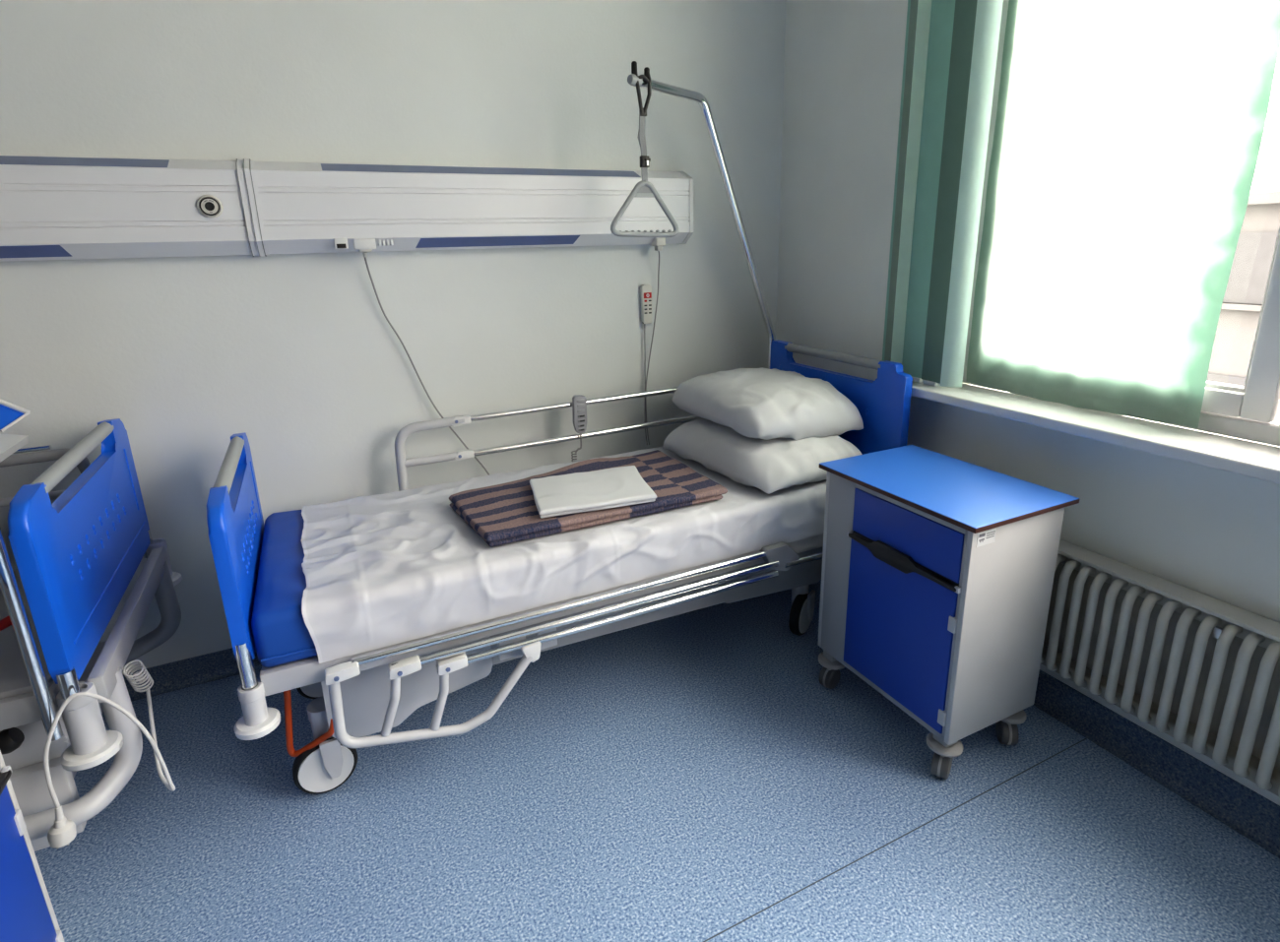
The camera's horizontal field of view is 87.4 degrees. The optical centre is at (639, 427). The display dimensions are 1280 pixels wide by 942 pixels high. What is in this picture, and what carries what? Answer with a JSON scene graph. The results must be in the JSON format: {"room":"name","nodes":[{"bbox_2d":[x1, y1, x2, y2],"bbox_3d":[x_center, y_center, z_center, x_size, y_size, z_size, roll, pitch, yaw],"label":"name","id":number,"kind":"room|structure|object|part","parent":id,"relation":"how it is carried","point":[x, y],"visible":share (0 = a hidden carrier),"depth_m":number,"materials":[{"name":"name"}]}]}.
{"room":"hospital room","nodes":[
{"label":"hospital room","id":0,"kind":"room"},
{"bbox_2d":[0,0,786,674],"bbox_3d":[-2.275,-0.540,1.778,6.940,3.200,0.100,-9,17,-25],"label":"wall","id":1,"kind":"structure","parent":0,"point":[298,354],"depth_m":2.37,"materials":[{"name":"paint"}]},
{"bbox_2d":[122,647,261,702],"bbox_3d":[-2.276,0.982,2.102,6.590,0.095,0.034,-9,17,-25],"label":"baseboard","id":2,"kind":"structure","parent":1,"relation":"attached to","point":[212,667],"depth_m":2.42,"materials":[{"name":"blue plastic"}]},
{"bbox_2d":[0,154,693,261],"bbox_3d":[-1.766,-0.616,1.882,4.364,0.303,0.126,-9,17,-25],"label":"wall panel","id":3,"kind":"object","parent":1,"relation":"attached to","point":[52,208],"visible":1,"depth_m":2.16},
{"bbox_2d":[0,245,72,257],"bbox_3d":[-2.234,-0.424,1.671,1.292,0.036,0.050,-9,17,-25],"label":"light","id":4,"kind":"object","parent":3,"relation":"attached to","point":[6,251],"depth_m":1.91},
{"bbox_2d":[0,155,169,167],"bbox_3d":[-2.344,-0.644,1.574,2.075,0.032,0.069,-9,17,-25],"label":"light","id":5,"kind":"object","parent":3,"relation":"attached to","point":[5,160],"depth_m":1.91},
{"bbox_2d":[196,194,223,218],"bbox_3d":[-1.306,-0.670,2.036,0.068,0.068,0.012,-9,17,-25],"label":"outlet","id":6,"kind":"object","parent":3,"relation":"attached to","point":[208,206],"depth_m":2.03,"materials":[{"name":"black plastic"}]},
{"bbox_2d":[333,237,348,249],"bbox_3d":[-0.996,-0.612,2.231,0.040,0.036,0.048,-9,17,-25],"label":"socket","id":7,"kind":"object","parent":3,"relation":"attached to","point":[339,242],"depth_m":2.21,"materials":[{"name":"white plastic"}]},
{"bbox_2d":[353,238,376,250],"bbox_3d":[-0.931,-0.619,2.264,0.067,0.035,0.044,-9,17,-25],"label":"socket","id":8,"kind":"object","parent":3,"relation":"attached to","point":[358,243],"depth_m":2.25,"materials":[{"name":"white plastic"}]},
{"bbox_2d":[357,249,489,475],"bbox_3d":[-0.742,0.058,2.572,0.453,1.492,0.094,-9,17,-25],"label":"power cord","id":9,"kind":"object","parent":3,"relation":"attached to","point":[364,251],"visible":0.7,"depth_m":2.46,"materials":[{"name":"beige plastic"}]},
{"bbox_2d":[320,163,640,177],"bbox_3d":[-0.524,-0.922,2.417,1.139,0.032,0.069,-9,17,-25],"label":"light","id":10,"kind":"object","parent":3,"relation":"attached to","point":[327,169],"depth_m":2.34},
{"bbox_2d":[415,235,579,248],"bbox_3d":[-0.511,-0.687,2.470,0.605,0.036,0.050,-9,17,-25],"label":"light","id":11,"kind":"object","parent":3,"relation":"attached to","point":[421,241],"depth_m":2.46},
{"bbox_2d":[640,237,665,445],"bbox_3d":[0.060,-0.351,2.887,0.083,0.895,0.097,-9,17,-25],"label":"handset","id":12,"kind":"object","parent":3,"relation":"hanging from","point":[658,242],"visible":0.97,"depth_m":2.86,"materials":[{"name":"beige plastic"}]},
{"bbox_2d":[34,579,1279,941],"bbox_3d":[-0.722,1.844,-0.788,6.940,0.100,7.015,-9,17,-25],"label":"floor","id":13,"kind":"structure","parent":0,"point":[680,778],"depth_m":1.79,"materials":[{"name":"blue plastic"}]},
{"bbox_2d":[0,750,64,941],"bbox_3d":[-1.193,0.904,0.963,0.408,0.805,0.576,-9,17,-25],"label":"base cabinet","id":14,"kind":"object","parent":13,"relation":"on","point":[27,912],"visible":1,"depth_m":1.20,"materials":[{"name":"blue laminate"}]},
{"bbox_3d":[-1.051,0.664,1.030,0.018,0.052,0.394,-9,17,-25],"label":"handle","id":15,"kind":"part","parent":14,"relation":"part of","materials":[{"name":"black plastic"}]},
{"bbox_3d":[-1.049,0.663,1.031,0.010,0.016,0.406,-9,17,-25],"label":"handle","id":16,"kind":"part","parent":14,"relation":"part of","materials":[{"name":"silver metal"}]},
{"bbox_2d":[0,418,181,851],"bbox_3d":[-2.360,0.627,1.372,2.249,1.172,0.909,-9,17,-25],"label":"hospital bed","id":17,"kind":"object","parent":13,"relation":"on","point":[77,555],"visible":0.96,"depth_m":1.56,"materials":[{"name":"blue plastic"}]},
{"bbox_3d":[-1.472,0.470,1.471,0.180,0.081,0.023,-12,19,-34],"label":"release lever","id":18,"kind":"part","parent":17,"relation":"part of","materials":[{"name":"red plastic"}]},
{"bbox_3d":[-1.459,0.729,1.488,0.148,0.092,0.052,-9,17,-25],"label":"release knob","id":19,"kind":"part","parent":17,"relation":"part of","materials":[{"name":"black plastic"}]},
{"bbox_2d":[0,398,30,462],"bbox_3d":[-1.895,0.106,1.638,0.528,0.813,0.498,-9,17,-25],"label":"table","id":20,"kind":"object","parent":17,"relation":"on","point":[10,414],"visible":1,"depth_m":1.90,"materials":[{"name":"white plastic"}]},
{"bbox_2d":[0,433,28,462],"bbox_3d":[-1.877,0.065,1.621,0.471,0.140,0.472,-9,17,-25],"label":"shelf","id":21,"kind":"object","parent":20,"relation":"attached to","point":[9,443],"depth_m":1.86,"materials":[{"name":"white plastic"}]},
{"bbox_2d":[0,398,30,432],"bbox_3d":[-1.970,-0.152,1.770,0.482,0.382,0.084,-9,17,-25],"label":"tray","id":22,"kind":"object","parent":20,"relation":"on","point":[10,414],"depth_m":1.91,"materials":[{"name":"blue plastic"}]},
{"bbox_3d":[-2.390,0.624,1.366,2.070,0.018,0.740,-9,17,-25],"label":"deck panel","id":23,"kind":"part","parent":17,"relation":"part of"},
{"bbox_3d":[-2.393,0.662,1.372,2.100,0.065,0.775,-9,17,-25],"label":"deck frame","id":24,"kind":"part","parent":17,"relation":"part of","materials":[{"name":"white metal"}]},
{"bbox_3d":[-1.339,0.359,1.312,0.195,0.672,0.031,-10,18,-29],"label":"chrome post","id":25,"kind":"part","parent":17,"relation":"part of","materials":[{"name":"silver metal"}]},
{"bbox_3d":[-2.225,0.323,1.841,1.245,0.381,0.032,-9,17,-25],"label":"rail frame","id":26,"kind":"part","parent":17,"relation":"part of","materials":[{"name":"white metal"}]},
{"bbox_3d":[-1.237,0.567,1.455,0.033,0.090,0.033,-9,17,-25],"label":"post","id":27,"kind":"part","parent":17,"relation":"part of","materials":[{"name":"silver metal"}]},
{"bbox_3d":[-1.426,0.260,1.756,0.038,0.430,0.858,-9,17,-25],"label":"headboard","id":28,"kind":"part","parent":17,"relation":"part of","materials":[{"name":"blue plastic"}]},
{"bbox_2d":[43,686,175,849],"bbox_3d":[-1.260,0.718,1.554,0.230,0.349,0.248,-14,20,-39],"label":"power cord","id":29,"kind":"object","parent":17,"relation":"hanging from","point":[63,832],"visible":1,"depth_m":1.45,"materials":[{"name":"plastic"}]},
{"bbox_2d":[123,659,153,692],"bbox_3d":[-1.253,0.621,1.675,0.043,0.098,0.081,-9,17,-25],"label":"coiled cable","id":30,"kind":"object","parent":17,"relation":"hanging from","point":[139,676],"visible":1,"depth_m":1.67,"materials":[{"name":"white plastic"}]},
{"bbox_3d":[-1.601,0.376,2.176,0.033,0.090,0.033,-9,17,-25],"label":"post","id":31,"kind":"part","parent":17,"relation":"part of","materials":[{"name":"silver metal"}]},
{"bbox_2d":[206,61,912,794],"bbox_3d":[-0.195,-0.144,2.248,2.185,2.088,0.890,-9,17,-25],"label":"hospital bed","id":32,"kind":"object","parent":13,"relation":"on","point":[370,692],"depth_m":1.97,"materials":[{"name":"blue plastic"}]},
{"bbox_3d":[-1.122,0.288,1.895,0.038,0.417,0.780,-9,17,-25],"label":"footboard","id":33,"kind":"part","parent":32,"relation":"part of","materials":[{"name":"blue plastic"}]},
{"bbox_3d":[-0.953,0.586,1.624,0.033,0.150,0.033,-9,17,-25],"label":"post","id":34,"kind":"part","parent":32,"relation":"part of","materials":[{"name":"silver metal"}]},
{"bbox_2d":[251,510,317,667],"bbox_3d":[-0.177,0.305,2.375,2.053,0.157,0.756,-9,17,-25],"label":"mattress","id":35,"kind":"object","parent":32,"relation":"on","point":[281,634],"visible":0.18,"depth_m":1.71,"materials":[{"name":"blue fabric"}]},
{"bbox_2d":[301,446,826,663],"bbox_3d":[-0.124,0.290,2.390,1.936,0.192,0.782,-9,17,-25],"label":"sheet","id":36,"kind":"object","parent":35,"relation":"on","point":[383,570],"visible":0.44,"depth_m":1.98,"materials":[{"name":"white fabric"}]},
{"bbox_2d":[448,449,727,547],"bbox_3d":[-0.195,0.212,2.288,0.849,0.060,0.517,-9,17,-25],"label":"blanket","id":37,"kind":"object","parent":36,"relation":"on","point":[505,513],"visible":0.71,"depth_m":2.17,"materials":[{"name":"fabric"}]},
{"bbox_2d":[529,465,656,518],"bbox_3d":[-0.158,0.204,2.193,0.396,0.034,0.305,-6,16,-17],"label":"linens","id":38,"kind":"object","parent":37,"relation":"on","point":[613,487],"visible":1,"depth_m":2.14,"materials":[{"name":"white fabric"}]},
{"bbox_2d":[662,417,862,494],"bbox_3d":[0.462,0.064,2.602,0.517,0.174,0.682,-11,18,-30],"label":"pillow","id":39,"kind":"object","parent":36,"relation":"on","point":[773,465],"visible":0.66,"depth_m":2.36,"materials":[{"name":"white fabric"}]},
{"bbox_2d":[672,367,863,440],"bbox_3d":[0.485,-0.107,2.644,0.538,0.199,0.652,-9,17,-25],"label":"pillow","id":40,"kind":"object","parent":39,"relation":"on","point":[765,404],"visible":1,"depth_m":2.43,"materials":[{"name":"white fabric"}]},
{"bbox_3d":[-0.915,0.786,1.847,0.147,0.279,0.048,1,16,10],"label":"brake lever","id":41,"kind":"part","parent":32,"relation":"part of","materials":[{"name":"orange paint"}]},
{"bbox_3d":[-0.780,0.173,2.529,0.264,0.416,0.035,-9,17,-25],"label":"rail frame","id":42,"kind":"part","parent":32,"relation":"part of","materials":[{"name":"white metal"}]},
{"bbox_3d":[-0.542,0.727,1.818,0.533,0.263,0.047,-9,17,-25],"label":"rail frame","id":43,"kind":"part","parent":32,"relation":"part of","materials":[{"name":"white metal"}]},
{"bbox_3d":[-0.169,0.410,2.411,2.068,0.062,0.760,-9,17,-25],"label":"deck frame","id":44,"kind":"part","parent":32,"relation":"part of","materials":[{"name":"white metal"}]},
{"bbox_2d":[571,394,586,461],"bbox_3d":[-0.250,0.013,2.730,0.068,0.295,0.042,-9,17,-25],"label":"remote control","id":45,"kind":"object","parent":32,"relation":"hanging from","point":[579,402],"visible":0.96,"depth_m":2.70,"materials":[{"name":"grey plastic"}]},
{"bbox_3d":[-0.020,-1.219,2.273,0.020,0.038,0.020,-9,17,-25],"label":"clip knob","id":46,"kind":"part","parent":32,"relation":"part of","materials":[{"name":"black plastic"}]},
{"bbox_3d":[0.014,-0.961,2.346,0.273,0.575,0.040,-9,17,-25],"label":"trapeze handle","id":47,"kind":"part","parent":32,"relation":"part of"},
{"bbox_3d":[0.016,-0.845,2.381,0.084,0.026,0.004,-9,17,-25],"label":"grip plate","id":48,"kind":"part","parent":32,"relation":"part of","materials":[{"name":"grey plastic"}]},
{"bbox_3d":[0.024,-1.211,2.297,0.020,0.038,0.020,-9,17,-25],"label":"clip knob","id":49,"kind":"part","parent":32,"relation":"part of","materials":[{"name":"black plastic"}]},
{"bbox_3d":[0.777,-0.042,2.746,0.038,0.540,0.777,-9,17,-25],"label":"headboard","id":50,"kind":"part","parent":32,"relation":"part of","materials":[{"name":"blue plastic"}]},
{"bbox_2d":[703,738,1087,941],"bbox_3d":[-0.858,1.294,1.023,4.955,0.001,0.002,-9,17,-25],"label":"trim","id":51,"kind":"structure","parent":13,"relation":"attached to","point":[1085,738],"depth_m":1.70,"materials":[{"name":"plastic"}]},
{"bbox_2d":[817,445,1079,779],"bbox_3d":[0.891,0.542,2.088,0.408,0.805,0.576,-9,17,-25],"label":"base cabinet","id":52,"kind":"object","parent":13,"relation":"on","point":[937,571],"visible":1,"depth_m":1.89,"materials":[{"name":"grey laminate"}]},
{"bbox_2d":[822,668,831,688],"bbox_3d":[0.655,0.857,2.315,0.077,0.088,0.025,-10,18,-28],"label":"caster","id":53,"kind":"object","parent":52,"relation":"attached to","point":[826,672],"depth_m":2.29,"materials":[{"name":"grey plastic"}]},
{"bbox_3d":[0.732,0.504,1.999,0.018,0.645,0.509,-9,17,-25],"label":"frame","id":54,"kind":"part","parent":52,"relation":"part of","materials":[{"name":"grey laminate"}]},
{"bbox_3d":[0.753,0.597,1.975,0.018,0.436,0.384,-9,17,-25],"label":"door","id":55,"kind":"part","parent":52,"relation":"part of","materials":[{"name":"blue laminate"}]},
{"bbox_3d":[0.739,0.378,1.909,0.018,0.052,0.394,-9,17,-25],"label":"handle","id":56,"kind":"part","parent":52,"relation":"part of","materials":[{"name":"black plastic"}]},
{"bbox_3d":[0.737,0.377,1.908,0.010,0.016,0.406,-9,17,-25],"label":"handle","id":57,"kind":"part","parent":52,"relation":"part of","materials":[{"name":"black plastic"}]},
{"bbox_3d":[0.747,0.295,1.892,0.018,0.138,0.384,-9,17,-25],"label":"drawer","id":58,"kind":"part","parent":52,"relation":"part of","materials":[{"name":"blue laminate"}]},
{"bbox_2d":[937,755,944,777],"bbox_3d":[0.865,0.960,1.922,0.077,0.088,0.028,-14,20,-37],"label":"caster","id":59,"kind":"object","parent":52,"relation":"attached to","point":[940,758],"depth_m":1.89,"materials":[{"name":"grey plastic"}]},
{"bbox_2d":[1006,722,1012,745],"bbox_3d":[1.117,0.921,2.040,0.029,0.088,0.077,-2,15,-4],"label":"caster","id":60,"kind":"object","parent":52,"relation":"attached to","point":[1008,725],"depth_m":2.01,"materials":[{"name":"grey plastic"}]},
{"bbox_2d":[775,0,1279,805],"bbox_3d":[2.245,-0.204,0.165,0.250,3.200,6.815,-9,17,-25],"label":"wall","id":61,"kind":"structure","parent":0,"point":[1214,533],"depth_m":2.45,"materials":[{"name":"paint"}]},
{"bbox_2d":[911,0,1279,484],"bbox_3d":[1.722,-0.772,0.865,0.272,2.054,3.250,-9,17,-25],"label":"window","id":62,"kind":"structure","parent":61,"relation":"in","point":[1250,412],"depth_m":1.72,"materials":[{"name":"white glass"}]},
{"bbox_2d":[882,0,1003,387],"bbox_3d":[1.628,-0.844,0.891,0.070,2.106,3.352,-9,17,-25],"label":"curtain","id":63,"kind":"object","parent":62,"relation":"attached to","point":[951,46],"visible":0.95,"depth_m":2.25,"materials":[{"name":"green fabric"}]},
{"bbox_3d":[1.717,0.205,1.120,0.207,0.034,3.250,-9,17,-25],"label":"sill","id":64,"kind":"part","parent":62,"relation":"part of","materials":[{"name":"white paint"}]},
{"bbox_2d":[965,0,1279,428],"bbox_3d":[1.286,-1.011,1.803,0.014,1.954,0.720,-9,17,-25],"label":"sheer curtain","id":65,"kind":"object","parent":62,"relation":"attached to","point":[1127,136],"visible":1,"depth_m":1.85,"materials":[{"name":"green fabric"}]},
{"bbox_2d":[1033,669,1279,858],"bbox_3d":[2.155,1.302,0.516,0.034,0.114,6.811,-9,17,-25],"label":"baseboard","id":66,"kind":"structure","parent":61,"relation":"attached to","point":[1255,817],"depth_m":1.88,"materials":[{"name":"blue plastic"}]},
{"bbox_2d":[1040,539,1279,797],"bbox_3d":[1.680,0.765,1.261,0.117,0.394,2.282,-9,17,-25],"label":"radiator","id":67,"kind":"object","parent":61,"relation":"attached to","point":[1201,670],"visible":0.8,"depth_m":1.76,"materials":[{"name":"white metal"}]},
{"label":"outside","id":68,"kind":"structure","parent":0,"visible":0},
{"bbox_3d":[27.169,0.526,16.700,57.400,0.200,85.000,-9,17,-25],"label":"ground","id":69,"kind":"structure","parent":68,"visible":0},
{"bbox_2d":[1206,191,1279,420],"bbox_3d":[14.922,-0.799,10.757,4.400,6.100,22.400,-9,17,-25],"label":"building","id":70,"kind":"structure","parent":69,"relation":"on","point":[1243,300],"depth_m":12.71,"materials":[{"name":"white concrete"}]}
]}

